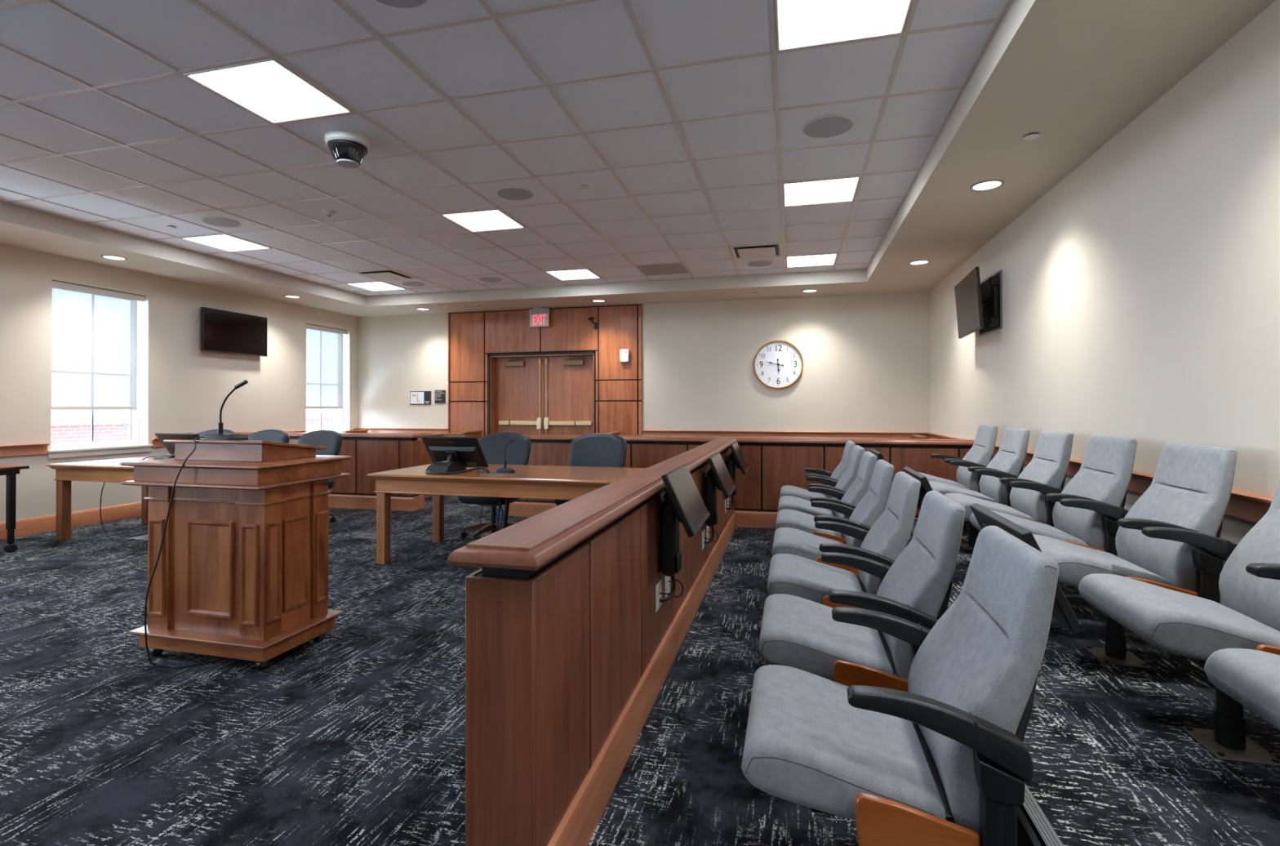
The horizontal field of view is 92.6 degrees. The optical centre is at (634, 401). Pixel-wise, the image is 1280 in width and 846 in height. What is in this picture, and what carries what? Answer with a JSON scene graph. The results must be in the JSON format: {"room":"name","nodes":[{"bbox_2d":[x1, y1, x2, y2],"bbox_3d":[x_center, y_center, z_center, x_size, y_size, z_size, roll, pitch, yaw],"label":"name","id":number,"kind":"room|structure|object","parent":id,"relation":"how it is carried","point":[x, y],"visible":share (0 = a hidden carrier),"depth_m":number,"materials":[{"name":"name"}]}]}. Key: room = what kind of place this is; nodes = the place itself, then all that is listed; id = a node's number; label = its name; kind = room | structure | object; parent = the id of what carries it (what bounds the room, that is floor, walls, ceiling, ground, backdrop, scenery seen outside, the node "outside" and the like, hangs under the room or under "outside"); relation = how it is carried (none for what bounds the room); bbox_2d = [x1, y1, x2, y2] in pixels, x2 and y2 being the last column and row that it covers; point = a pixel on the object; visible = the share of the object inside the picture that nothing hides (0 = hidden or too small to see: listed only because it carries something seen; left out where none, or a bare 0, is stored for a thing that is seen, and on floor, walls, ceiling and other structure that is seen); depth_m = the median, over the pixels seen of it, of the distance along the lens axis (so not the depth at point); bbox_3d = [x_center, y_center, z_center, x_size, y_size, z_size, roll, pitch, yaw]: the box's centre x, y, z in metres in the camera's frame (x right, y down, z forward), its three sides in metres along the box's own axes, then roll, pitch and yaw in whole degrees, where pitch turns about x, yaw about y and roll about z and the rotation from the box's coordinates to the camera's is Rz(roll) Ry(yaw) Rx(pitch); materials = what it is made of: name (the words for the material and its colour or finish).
{"room":"courtroom","nodes":[
{"label":"courtroom","id":0,"kind":"room"},
{"bbox_2d":[0,243,357,522],"bbox_3d":[-6.718,-0.198,4.369,0.250,3.048,14.053,0,0,15],"label":"wall","id":1,"kind":"structure","parent":0,"point":[184,387],"depth_m":7.43,"materials":[{"name":"beige paint"}]},
{"bbox_2d":[0,501,141,539],"bbox_3d":[-6.954,1.232,2.894,0.022,0.165,11.100,0,0,15],"label":"baseboard","id":2,"kind":"structure","parent":1,"relation":"attached to","point":[29,526],"depth_m":6.59,"materials":[{"name":"brown wood"}]},
{"bbox_2d":[0,301,306,458],"bbox_3d":[-6.016,-0.339,6.865,0.238,1.870,5.821,0,0,15],"label":"window","id":3,"kind":"structure","parent":1,"relation":"in","point":[131,446],"depth_m":6.87,"materials":[{"name":"white paint"}]},
{"bbox_2d":[51,280,145,409],"bbox_3d":[-6.021,-0.588,6.869,0.080,1.357,0.963,0,0,15],"label":"roller shade","id":4,"kind":"object","parent":3,"relation":"attached to","point":[94,331],"visible":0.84,"depth_m":6.82,"materials":[{"name":"grey fabric"}]},
{"bbox_2d":[200,306,267,356],"bbox_3d":[-5.492,-0.940,8.389,0.112,0.564,1.000,0,0,15],"label":"television","id":5,"kind":"object","parent":1,"relation":"attached to","point":[221,331],"visible":1,"depth_m":8.30,"materials":[{"name":"black plastic"}]},
{"bbox_2d":[306,334,343,432],"bbox_3d":[-5.159,-0.313,10.200,0.225,1.870,1.067,0,0,15],"label":"window","id":6,"kind":"structure","parent":1,"relation":"in","point":[340,429],"depth_m":10.62,"materials":[{"name":"white paint"}]},
{"bbox_2d":[306,324,347,408],"bbox_3d":[-5.157,-0.562,10.202,0.080,1.357,0.963,0,0,15],"label":"roller shade","id":7,"kind":"object","parent":6,"relation":"attached to","point":[324,345],"visible":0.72,"depth_m":10.19,"materials":[{"name":"grey fabric"}]},
{"bbox_2d":[0,495,1018,845],"bbox_3d":[-2.104,1.368,3.058,9.930,0.120,14.453,0,0,15],"label":"floor","id":8,"kind":"structure","parent":0,"point":[355,735],"depth_m":2.52,"materials":[{"name":"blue carpet"}]},
{"bbox_2d":[0,464,29,551],"bbox_3d":[-5.963,0.948,4.651,0.600,0.758,1.895,0,0,15],"label":"folding table","id":9,"kind":"object","parent":8,"relation":"on","point":[11,472],"visible":1,"depth_m":5.41,"materials":[{"name":"black plastic"}]},
{"bbox_2d":[45,456,155,540],"bbox_3d":[-4.503,0.968,6.098,2.120,0.736,1.010,0,0,15],"label":"table","id":10,"kind":"object","parent":8,"relation":"on","point":[101,470],"visible":0.29,"depth_m":5.89,"materials":[{"name":"brown wood"}]},
{"bbox_2d":[153,432,199,459],"bbox_3d":[-4.457,0.453,5.966,0.524,0.291,0.375,0,0,15],"label":"monitor","id":11,"kind":"object","parent":10,"relation":"on","point":[170,446],"visible":0.19,"depth_m":5.97,"materials":[{"name":"black plastic"}]},
{"bbox_2d":[197,429,235,436],"bbox_3d":[-5.001,0.835,7.026,0.682,1.019,0.700,0,0,9],"label":"swivel chair","id":12,"kind":"object","parent":8,"relation":"on","point":[211,431],"visible":0.05,"depth_m":7.26,"materials":[{"name":"grey leather"}]},
{"bbox_2d":[118,439,351,670],"bbox_3d":[-2.091,0.753,3.260,0.862,1.112,0.628,0,0,15],"label":"lectern","id":13,"kind":"object","parent":8,"relation":"on","point":[242,570],"visible":1,"depth_m":3.08,"materials":[{"name":"brown wood"}]},
{"bbox_2d":[144,435,227,667],"bbox_3d":[-2.224,0.746,3.122,0.318,1.121,0.345,0,0,15],"label":"microphone cable","id":14,"kind":"object","parent":13,"relation":"hanging from","point":[194,439],"visible":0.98,"depth_m":2.99,"materials":[{"name":"black plastic"}]},
{"bbox_2d":[200,379,248,440],"bbox_3d":[-2.208,0.047,3.326,0.248,0.329,0.124,0,0,15],"label":"microphone","id":15,"kind":"object","parent":13,"relation":"on","point":[220,435],"visible":0.97,"depth_m":3.30,"materials":[{"name":"black plastic"}]},
{"bbox_2d":[245,429,289,443],"bbox_3d":[-4.328,0.833,6.903,0.682,1.019,0.700,0,0,16],"label":"swivel chair","id":16,"kind":"object","parent":8,"relation":"on","point":[268,435],"visible":0.05,"depth_m":7.10,"materials":[{"name":"grey fabric"}]},
{"bbox_2d":[297,430,342,522],"bbox_3d":[-3.616,0.830,6.698,0.682,1.019,0.700,0,0,18],"label":"swivel chair","id":17,"kind":"object","parent":8,"relation":"on","point":[331,440],"visible":0.14,"depth_m":6.84,"materials":[{"name":"grey fabric"}]},
{"bbox_2d":[235,431,424,511],"bbox_3d":[-4.117,0.879,7.988,2.958,0.944,0.252,0,0,15],"label":"wainscoting","id":18,"kind":"structure","parent":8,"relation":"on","point":[370,452],"depth_m":7.68,"materials":[{"name":"brown wood"}]},
{"bbox_2d":[350,533,376,538],"bbox_3d":[-2.629,1.329,6.070,0.280,0.007,0.200,0,0,15],"label":"box","id":19,"kind":"object","parent":8,"relation":"on","point":[371,535],"visible":0.78,"depth_m":6.04,"materials":[{"name":"silver metal"}]},
{"bbox_2d":[342,429,483,439],"bbox_3d":[-3.678,0.923,10.141,2.280,0.889,0.570,0,0,15],"label":"pew","id":20,"kind":"object","parent":8,"relation":"on","point":[477,433],"visible":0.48,"depth_m":10.16,"materials":[{"name":"brown wood"}]},
{"bbox_2d":[417,433,444,497],"bbox_3d":[-3.969,0.914,9.018,2.280,0.889,0.570,0,0,15],"label":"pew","id":21,"kind":"object","parent":8,"relation":"on","point":[425,459],"visible":0.12,"depth_m":8.57,"materials":[{"name":"brown wood"}]},
{"bbox_2d":[457,431,531,542],"bbox_3d":[-1.368,0.820,5.992,0.682,1.019,0.700,0,0,12],"label":"swivel chair","id":22,"kind":"object","parent":8,"relation":"on","point":[493,445],"visible":0.38,"depth_m":6.11,"materials":[{"name":"grey fabric"}]},
{"bbox_2d":[502,497,509,528],"bbox_3d":[-1.083,1.030,5.145,0.085,0.586,0.035,0,0,15],"label":"cable conduit","id":23,"kind":"object","parent":8,"relation":"on","point":[507,500],"visible":0.37,"depth_m":5.13,"materials":[{"name":"black metal"}]},
{"bbox_2d":[366,463,646,564],"bbox_3d":[-1.028,0.955,5.198,2.120,0.736,1.010,0,0,15],"label":"table","id":24,"kind":"object","parent":8,"relation":"on","point":[529,482],"visible":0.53,"depth_m":4.90,"materials":[{"name":"brown wood"}]},
{"bbox_2d":[421,435,488,471],"bbox_3d":[-1.564,0.441,5.191,0.524,0.291,0.375,0,0,15],"label":"monitor","id":25,"kind":"object","parent":24,"relation":"on","point":[455,453],"visible":0.94,"depth_m":5.21,"materials":[{"name":"black plastic"}]},
{"bbox_2d":[425,459,489,474],"bbox_3d":[-1.514,0.543,5.030,0.633,0.088,0.296,0,-1,35],"label":"cable","id":26,"kind":"object","parent":24,"relation":"on","point":[427,471],"visible":0.91,"depth_m":4.94,"materials":[{"name":"black plastic"}]},
{"bbox_2d":[479,496,500,537],"bbox_3d":[-1.221,1.036,5.165,0.210,0.567,0.078,0,0,15],"label":"lead","id":27,"kind":"object","parent":24,"relation":"hanging from","point":[484,496],"visible":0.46,"depth_m":5.16,"materials":[{"name":"black"}]},
{"bbox_2d":[496,439,515,472],"bbox_3d":[-1.062,0.449,5.059,0.124,0.272,0.091,0,0,15],"label":"microphone","id":28,"kind":"object","parent":24,"relation":"on","point":[504,469],"visible":1,"depth_m":5.04,"materials":[{"name":"black plastic"}]},
{"bbox_2d":[554,432,626,505],"bbox_3d":[-0.408,0.816,5.743,0.682,1.019,0.700,0,0,17],"label":"swivel chair","id":29,"kind":"object","parent":8,"relation":"on","point":[598,449],"visible":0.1,"depth_m":5.90,"materials":[{"name":"grey fabric"}]},
{"bbox_2d":[447,437,737,845],"bbox_3d":[0.325,0.838,3.986,0.232,0.944,5.269,0,0,15],"label":"divider","id":30,"kind":"object","parent":8,"relation":"on","point":[569,653],"visible":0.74,"depth_m":1.70,"materials":[{"name":"brown wood"}]},
{"bbox_2d":[655,578,662,612],"bbox_3d":[0.114,0.890,2.811,0.007,0.120,0.114,0,0,15],"label":"outlet plate","id":31,"kind":"object","parent":30,"relation":"attached to","point":[659,586],"visible":0.99,"depth_m":2.79,"materials":[{"name":"white plastic"}]},
{"bbox_2d":[664,574,670,597],"bbox_3d":[0.164,0.892,3.005,0.007,0.120,0.114,0,0,15],"label":"outlet plate","id":32,"kind":"object","parent":30,"relation":"attached to","point":[667,584],"visible":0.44,"depth_m":2.98,"materials":[{"name":"white plastic"}]},
{"bbox_2d":[657,489,681,576],"bbox_3d":[0.166,0.604,2.846,0.093,0.392,0.128,0,0,15],"label":"mount","id":33,"kind":"object","parent":30,"relation":"attached to","point":[669,556],"visible":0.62,"depth_m":2.79,"materials":[{"name":"black metal"}]},
{"bbox_2d":[661,463,710,537],"bbox_3d":[0.247,0.441,2.826,0.145,0.265,0.504,0,0,15],"label":"monitor","id":34,"kind":"object","parent":33,"relation":"attached to","point":[686,502],"visible":1,"depth_m":2.71,"materials":[{"name":"black plastic"}]},
{"bbox_2d":[659,574,683,601],"bbox_3d":[0.185,0.702,2.896,0.105,0.465,0.208,0,0,15],"label":"lead","id":35,"kind":"object","parent":34,"relation":"hanging from","point":[673,583],"visible":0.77,"depth_m":2.86,"materials":[{"name":"black"}]},
{"bbox_2d":[702,469,718,526],"bbox_3d":[0.533,0.665,4.262,0.093,0.392,0.128,0,0,15],"label":"mount","id":36,"kind":"object","parent":30,"relation":"attached to","point":[709,487],"visible":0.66,"depth_m":4.20,"materials":[{"name":"black metal"}]},
{"bbox_2d":[706,452,736,498],"bbox_3d":[0.614,0.502,4.242,0.145,0.265,0.504,0,0,15],"label":"monitor","id":37,"kind":"object","parent":36,"relation":"attached to","point":[718,470],"visible":1,"depth_m":4.10,"materials":[{"name":"black plastic"}]},
{"bbox_2d":[724,453,736,496],"bbox_3d":[0.900,0.676,5.677,0.093,0.392,0.128,0,0,15],"label":"mount","id":38,"kind":"object","parent":30,"relation":"attached to","point":[730,464],"visible":0.62,"depth_m":5.62,"materials":[{"name":"black metal"}]},
{"bbox_2d":[729,440,749,474],"bbox_3d":[0.981,0.513,5.657,0.145,0.265,0.504,0,0,15],"label":"monitor","id":39,"kind":"object","parent":38,"relation":"attached to","point":[738,457],"visible":1,"depth_m":5.51,"materials":[{"name":"black plastic"}]},
{"bbox_2d":[508,434,974,528],"bbox_3d":[1.016,0.859,6.658,5.086,0.944,0.252,0,0,15],"label":"wainscoting","id":40,"kind":"structure","parent":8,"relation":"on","point":[774,463],"depth_m":6.46,"materials":[{"name":"brown wood"}]},
{"bbox_2d":[779,440,855,500],"bbox_3d":[1.741,0.851,5.840,0.675,0.946,0.601,0,0,15],"label":"chair","id":41,"kind":"object","parent":8,"relation":"on","point":[787,490],"visible":0.48,"depth_m":5.75,"materials":[{"name":"grey fabric"}]},
{"bbox_2d":[777,444,864,516],"bbox_3d":[1.557,0.845,5.132,0.675,0.946,0.601,0,0,15],"label":"chair","id":42,"kind":"object","parent":8,"relation":"on","point":[788,502],"visible":0.5,"depth_m":4.99,"materials":[{"name":"grey fabric"}]},
{"bbox_2d":[775,450,876,543],"bbox_3d":[1.373,0.840,4.423,0.675,0.946,0.601,0,0,15],"label":"chair","id":43,"kind":"object","parent":8,"relation":"on","point":[793,518],"visible":0.56,"depth_m":4.25,"materials":[{"name":"grey fabric"}]},
{"bbox_2d":[771,459,894,573],"bbox_3d":[1.190,0.834,3.715,0.675,0.946,0.601,0,0,15],"label":"chair","id":44,"kind":"object","parent":8,"relation":"on","point":[791,540],"visible":0.56,"depth_m":3.55,"materials":[{"name":"grey fabric"}]},
{"bbox_2d":[766,471,920,608],"bbox_3d":[1.006,0.829,3.006,0.675,0.946,0.601,0,0,15],"label":"chair","id":45,"kind":"object","parent":8,"relation":"on","point":[797,575],"visible":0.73,"depth_m":2.85,"materials":[{"name":"grey fabric"}]},
{"bbox_2d":[758,490,965,691],"bbox_3d":[0.823,0.823,2.297,0.675,0.946,0.601,0,0,15],"label":"chair","id":46,"kind":"object","parent":8,"relation":"on","point":[797,632],"visible":0.76,"depth_m":2.12,"materials":[{"name":"grey fabric"}]},
{"bbox_2d":[741,525,1058,845],"bbox_3d":[0.639,0.818,1.589,0.675,0.946,0.601,0,0,15],"label":"chair","id":47,"kind":"object","parent":8,"relation":"on","point":[945,760],"visible":1,"depth_m":1.40,"materials":[{"name":"grey fabric"}]},
{"bbox_2d":[911,519,1279,845],"bbox_3d":[1.872,1.209,2.340,1.222,0.170,7.655,0,0,15],"label":"platform","id":48,"kind":"object","parent":8,"relation":"on","point":[1114,763],"visible":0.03,"depth_m":1.95,"materials":[{"name":"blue carpet"}]},
{"bbox_2d":[918,424,998,531],"bbox_3d":[2.868,0.683,5.549,0.675,0.946,0.601,0,0,15],"label":"chair","id":49,"kind":"object","parent":48,"relation":"on","point":[981,451],"visible":0.51,"depth_m":5.39,"materials":[{"name":"grey fabric"}]},
{"bbox_2d":[928,426,1030,549],"bbox_3d":[2.684,0.677,4.841,0.675,0.946,0.601,0,0,15],"label":"chair","id":50,"kind":"object","parent":48,"relation":"on","point":[1010,457],"visible":0.57,"depth_m":4.72,"materials":[{"name":"grey fabric"}]},
{"bbox_2d":[944,430,1073,527],"bbox_3d":[2.501,0.672,4.132,0.675,0.946,0.601,0,0,15],"label":"chair","id":51,"kind":"object","parent":48,"relation":"on","point":[1049,464],"visible":0.59,"depth_m":3.98,"materials":[{"name":"grey fabric"}]},
{"bbox_2d":[969,435,1137,612],"bbox_3d":[2.317,0.666,3.424,0.675,0.946,0.601,0,0,15],"label":"chair","id":52,"kind":"object","parent":48,"relation":"on","point":[1104,473],"visible":0.56,"depth_m":3.27,"materials":[{"name":"grey fabric"}]},
{"bbox_2d":[1032,442,1237,668],"bbox_3d":[2.134,0.661,2.715,0.675,0.946,0.601,0,0,15],"label":"chair","id":53,"kind":"object","parent":48,"relation":"on","point":[1190,488],"visible":0.67,"depth_m":2.57,"materials":[{"name":"grey fabric"}]},
{"bbox_2d":[1078,480,1279,765],"bbox_3d":[1.950,0.655,2.006,0.675,0.946,0.601,0,0,15],"label":"chair","id":54,"kind":"object","parent":48,"relation":"on","point":[1193,627],"visible":0.94,"depth_m":1.99,"materials":[{"name":"grey fabric"}]},
{"bbox_2d":[1204,648,1279,728],"bbox_3d":[1.767,0.650,1.298,0.675,0.946,0.601,0,0,15],"label":"chair","id":55,"kind":"object","parent":48,"relation":"on","point":[1251,677],"visible":1,"depth_m":1.48,"materials":[{"name":"grey fabric"}]},
{"bbox_3d":[1.076,0.882,1.890,0.090,0.820,0.120,0,0,15],"label":"monitor stand","id":56,"kind":"object","parent":8,"relation":"on","visible":0},
{"bbox_2d":[969,502,1084,633],"bbox_3d":[1.176,0.482,1.867,0.145,0.265,0.504,0,0,15],"label":"monitor","id":57,"kind":"object","parent":56,"relation":"attached to","point":[1062,611],"visible":0.48,"depth_m":1.66,"materials":[{"name":"black plastic"}]},
{"bbox_3d":[1.412,0.893,3.187,0.090,0.820,0.120,0,0,15],"label":"monitor stand","id":58,"kind":"object","parent":8,"relation":"on","visible":0},
{"bbox_2d":[902,466,933,509],"bbox_3d":[1.512,0.492,3.164,0.145,0.265,0.504,0,0,15],"label":"monitor","id":59,"kind":"object","parent":58,"relation":"attached to","point":[925,487],"visible":0.29,"depth_m":3.02,"materials":[{"name":"black plastic"}]},
{"bbox_3d":[1.794,0.904,4.659,0.090,0.820,0.120,0,0,15],"label":"monitor stand","id":60,"kind":"object","parent":8,"relation":"on","visible":0},
{"bbox_2d":[869,448,893,484],"bbox_3d":[1.894,0.503,4.636,0.145,0.265,0.504,0,0,15],"label":"monitor","id":61,"kind":"object","parent":60,"relation":"attached to","point":[879,455],"visible":0.3,"depth_m":4.49,"materials":[{"name":"black plastic"}]},
{"bbox_2d":[0,0,1275,316],"bbox_3d":[-2.146,-1.706,3.041,9.780,0.268,14.153,0,0,15],"label":"ceiling","id":62,"kind":"structure","parent":0,"point":[683,122],"depth_m":3.97,"materials":[{"name":"tile"}]},
{"bbox_2d":[101,254,127,260],"bbox_3d":[-5.541,-1.533,6.516,0.216,0.008,0.216,0,0,15],"label":"recessed light","id":63,"kind":"object","parent":62,"relation":"in","point":[106,256],"visible":1,"depth_m":6.51,"materials":[{"name":"silver metal"}]},
{"bbox_2d":[201,217,240,227],"bbox_3d":[-3.935,-1.709,5.826,0.310,0.010,0.310,0,0,15],"label":"ceiling speaker","id":64,"kind":"object","parent":62,"relation":"attached to","point":[217,221],"visible":1,"depth_m":5.82,"materials":[{"name":"silver metal"}]},
{"bbox_2d":[179,233,271,252],"bbox_3d":[-4.372,-1.702,6.569,0.586,0.010,0.586,0,0,15],"label":"ceiling light panel","id":65,"kind":"object","parent":62,"relation":"attached to","point":[224,242],"visible":1,"depth_m":6.55,"materials":[{"name":"white plastic"}]},
{"bbox_2d":[183,57,353,124],"bbox_3d":[-2.033,-1.732,3.445,0.586,0.010,0.586,0,0,15],"label":"ceiling light panel","id":66,"kind":"object","parent":62,"relation":"attached to","point":[267,88],"visible":1,"depth_m":3.40,"materials":[{"name":"white plastic"}]},
{"bbox_2d":[324,128,370,168],"bbox_3d":[-1.884,-1.645,4.025,0.276,0.174,0.276,0,0,15],"label":"dome camera","id":67,"kind":"object","parent":62,"relation":"attached to","point":[348,148],"visible":1,"depth_m":3.94,"materials":[{"name":"white plastic"}]},
{"bbox_2d":[346,281,405,291],"bbox_3d":[-3.761,-1.684,8.930,0.586,0.010,0.586,0,0,15],"label":"ceiling light panel","id":68,"kind":"object","parent":62,"relation":"attached to","point":[371,286],"visible":1,"depth_m":8.91,"materials":[{"name":"white plastic"}]},
{"bbox_2d":[352,269,416,280],"bbox_3d":[-3.323,-1.685,8.187,0.584,0.022,0.584,0,0,15],"label":"ceiling vent","id":69,"kind":"object","parent":62,"relation":"in","point":[386,274],"visible":1,"depth_m":8.12,"materials":[{"name":"silver metal"}]},
{"bbox_2d":[374,0,429,8],"bbox_3d":[-1.006,-1.741,2.549,0.310,0.010,0.310,0,0,15],"label":"ceiling speaker","id":70,"kind":"object","parent":62,"relation":"attached to","point":[394,3],"visible":1,"depth_m":2.66,"materials":[{"name":"silver metal"}]},
{"bbox_2d":[440,208,525,232],"bbox_3d":[-1.422,-1.714,5.805,0.586,0.010,0.586,0,0,15],"label":"ceiling light panel","id":71,"kind":"object","parent":62,"relation":"attached to","point":[486,220],"visible":1,"depth_m":5.79,"materials":[{"name":"white plastic"}]},
{"bbox_2d":[479,276,502,282],"bbox_3d":[-1.990,-1.691,8.471,0.310,0.010,0.310,0,0,15],"label":"ceiling speaker","id":72,"kind":"object","parent":62,"relation":"attached to","point":[491,279],"visible":1,"depth_m":8.45,"materials":[{"name":"silver metal"}]},
{"bbox_2d":[496,186,533,200],"bbox_3d":[-0.984,-1.720,5.062,0.310,0.010,0.310,0,0,15],"label":"ceiling speaker","id":73,"kind":"object","parent":62,"relation":"attached to","point":[517,193],"visible":1,"depth_m":5.05,"materials":[{"name":"silver metal"}]},
{"bbox_2d":[528,306,550,326],"bbox_3d":[-1.529,-1.365,9.863,0.344,0.304,0.110,0,0,15],"label":"exit sign","id":74,"kind":"object","parent":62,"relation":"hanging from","point":[539,316],"visible":1,"depth_m":9.85,"materials":[{"name":"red plastic"}]},
{"bbox_2d":[544,268,600,280],"bbox_3d":[-0.810,-1.695,8.165,0.586,0.010,0.586,0,0,15],"label":"ceiling light panel","id":75,"kind":"object","parent":62,"relation":"attached to","point":[583,273],"visible":1,"depth_m":8.15,"materials":[{"name":"white plastic"}]},
{"bbox_2d":[635,262,688,275],"bbox_3d":[0.370,-1.701,7.860,0.580,0.006,0.580,0,0,15],"label":"ceiling vent","id":76,"kind":"object","parent":62,"relation":"in","point":[676,268],"visible":1,"depth_m":7.83,"materials":[{"name":"grey metal"}]},
{"bbox_2d":[728,243,783,259],"bbox_3d":[1.397,-1.703,6.964,0.584,0.022,0.584,0,0,15],"label":"ceiling vent","id":77,"kind":"object","parent":62,"relation":"in","point":[765,250],"visible":1,"depth_m":6.91,"materials":[{"name":"silver metal"}]},
{"bbox_2d":[746,260,772,266],"bbox_3d":[1.550,-1.704,7.554,0.310,0.010,0.310,0,0,15],"label":"ceiling speaker","id":78,"kind":"object","parent":62,"relation":"attached to","point":[757,263],"visible":1,"depth_m":7.52,"materials":[{"name":"silver metal"}]},
{"bbox_2d":[786,253,837,267],"bbox_3d":[2.140,-1.706,7.401,0.586,0.010,0.586,0,0,15],"label":"ceiling light panel","id":79,"kind":"object","parent":62,"relation":"attached to","point":[821,260],"visible":1,"depth_m":7.40,"materials":[{"name":"white plastic"}]},
{"bbox_2d":[782,176,860,207],"bbox_3d":[1.529,-1.725,5.041,0.586,0.010,0.586,0,0,15],"label":"ceiling light panel","id":80,"kind":"object","parent":62,"relation":"attached to","point":[837,189],"visible":1,"depth_m":5.01,"materials":[{"name":"white plastic"}]},
{"bbox_2d":[802,114,853,137],"bbox_3d":[1.223,-1.734,3.860,0.310,0.010,0.310,0,0,15],"label":"ceiling speaker","id":81,"kind":"object","parent":62,"relation":"attached to","point":[828,126],"visible":1,"depth_m":3.84,"materials":[{"name":"silver metal"}]},
{"bbox_2d":[773,0,912,52],"bbox_3d":[0.917,-1.743,2.680,0.586,0.010,0.586,0,0,15],"label":"ceiling light panel","id":82,"kind":"object","parent":62,"relation":"attached to","point":[799,24],"visible":1,"depth_m":2.79,"materials":[{"name":"white plastic"}]},
{"bbox_2d":[969,179,1004,191],"bbox_3d":[2.556,-1.564,4.429,0.216,0.008,0.216,0,0,15],"label":"recessed light","id":83,"kind":"object","parent":62,"relation":"in","point":[984,185],"visible":1,"depth_m":4.42,"materials":[{"name":"white glass"}]},
{"bbox_2d":[357,291,930,432],"bbox_3d":[-0.363,-0.164,9.800,9.330,3.048,0.250,0,0,15],"label":"wall","id":84,"kind":"structure","parent":0,"point":[866,357],"depth_m":9.15,"materials":[{"name":"beige paint"}]},
{"bbox_2d":[357,427,448,432],"bbox_3d":[-4.036,0.518,10.592,1.816,0.120,0.048,0,0,15],"label":"chair rail","id":85,"kind":"object","parent":84,"relation":"attached to","point":[371,429],"visible":0.59,"depth_m":10.58,"materials":[{"name":"brown wood"}]},
{"bbox_2d":[409,391,431,404],"bbox_3d":[-3.675,-0.066,10.520,0.406,0.230,0.014,0,0,15],"label":"sign","id":86,"kind":"object","parent":84,"relation":"attached to","point":[415,397],"visible":1,"depth_m":10.51,"materials":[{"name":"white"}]},
{"bbox_2d":[434,390,445,403],"bbox_3d":[-3.309,-0.087,10.426,0.204,0.220,0.012,0,0,15],"label":"sign","id":87,"kind":"object","parent":84,"relation":"attached to","point":[439,395],"visible":1,"depth_m":10.42,"materials":[{"name":"black"}]},
{"bbox_2d":[448,304,642,436],"bbox_3d":[-1.497,-0.075,10.026,3.382,2.878,0.191,0,0,15],"label":"panelling","id":88,"kind":"object","parent":84,"relation":"attached to","point":[474,338],"visible":0.75,"depth_m":9.91,"materials":[{"name":"brown wood"}]},
{"bbox_2d":[495,356,543,435],"bbox_3d":[-1.921,0.310,10.178,0.874,2.100,0.133,0,0,15],"label":"door","id":89,"kind":"structure","parent":88,"relation":"attached to","point":[519,381],"depth_m":10.19,"materials":[{"name":"brown wood"}]},
{"bbox_2d":[543,355,593,435],"bbox_3d":[-1.057,0.307,9.954,0.904,2.100,0.133,0,0,15],"label":"door","id":90,"kind":"structure","parent":88,"relation":"attached to","point":[568,380],"depth_m":9.98,"materials":[{"name":"brown wood"}]},
{"bbox_2d":[619,349,629,362],"bbox_3d":[-0.148,-0.717,9.557,0.148,0.200,0.056,0,0,15],"label":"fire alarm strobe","id":91,"kind":"object","parent":88,"relation":"attached to","point":[624,353],"visible":1,"depth_m":9.53,"materials":[{"name":"white plastic"}]},
{"bbox_2d":[753,340,803,388],"bbox_3d":[2.123,-0.547,9.003,0.714,0.714,0.049,0,0,15],"label":"wall clock","id":92,"kind":"object","parent":84,"relation":"attached to","point":[777,364],"visible":1,"depth_m":9.01,"materials":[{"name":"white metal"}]},
{"bbox_2d":[641,430,929,439],"bbox_3d":[2.119,0.494,8.998,4.126,0.120,0.048,0,0,15],"label":"chair rail","id":93,"kind":"object","parent":84,"relation":"attached to","point":[690,433],"visible":0.56,"depth_m":8.96,"materials":[{"name":"brown wood"}]},
{"bbox_2d":[929,0,1279,604],"bbox_3d":[2.531,-0.233,1.973,0.200,3.048,14.053,0,0,15],"label":"wall","id":94,"kind":"structure","parent":0,"point":[1141,291],"depth_m":3.24,"materials":[{"name":"beige paint"}]},
{"bbox_2d":[978,270,1002,336],"bbox_3d":[3.369,-0.933,5.913,0.148,0.530,0.670,0,0,15],"label":"mount","id":95,"kind":"object","parent":94,"relation":"attached to","point":[991,287],"depth_m":5.66,"materials":[{"name":"black metal"}]},
{"bbox_2d":[954,266,983,338],"bbox_3d":[3.311,-0.950,6.029,0.099,0.564,1.014,0,0,18],"label":"television","id":96,"kind":"object","parent":95,"relation":"attached to","point":[968,299],"visible":1,"depth_m":5.90,"materials":[{"name":"black plastic"}]},
{"bbox_2d":[927,432,1273,523],"bbox_3d":[2.374,0.435,1.853,0.048,0.120,13.753,0,0,15],"label":"chair rail","id":97,"kind":"object","parent":94,"relation":"attached to","point":[1243,505],"visible":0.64,"depth_m":2.65,"materials":[{"name":"brown wood"}]},
{"label":"outside","id":98,"kind":"structure","parent":0,"visible":0},
{"bbox_2d":[51,412,337,443],"bbox_3d":[-12.281,3.380,14.639,3.220,6.080,34.200,0,0,15],"label":"brick building","id":99,"kind":"structure","parent":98,"point":[64,428],"depth_m":12.89,"materials":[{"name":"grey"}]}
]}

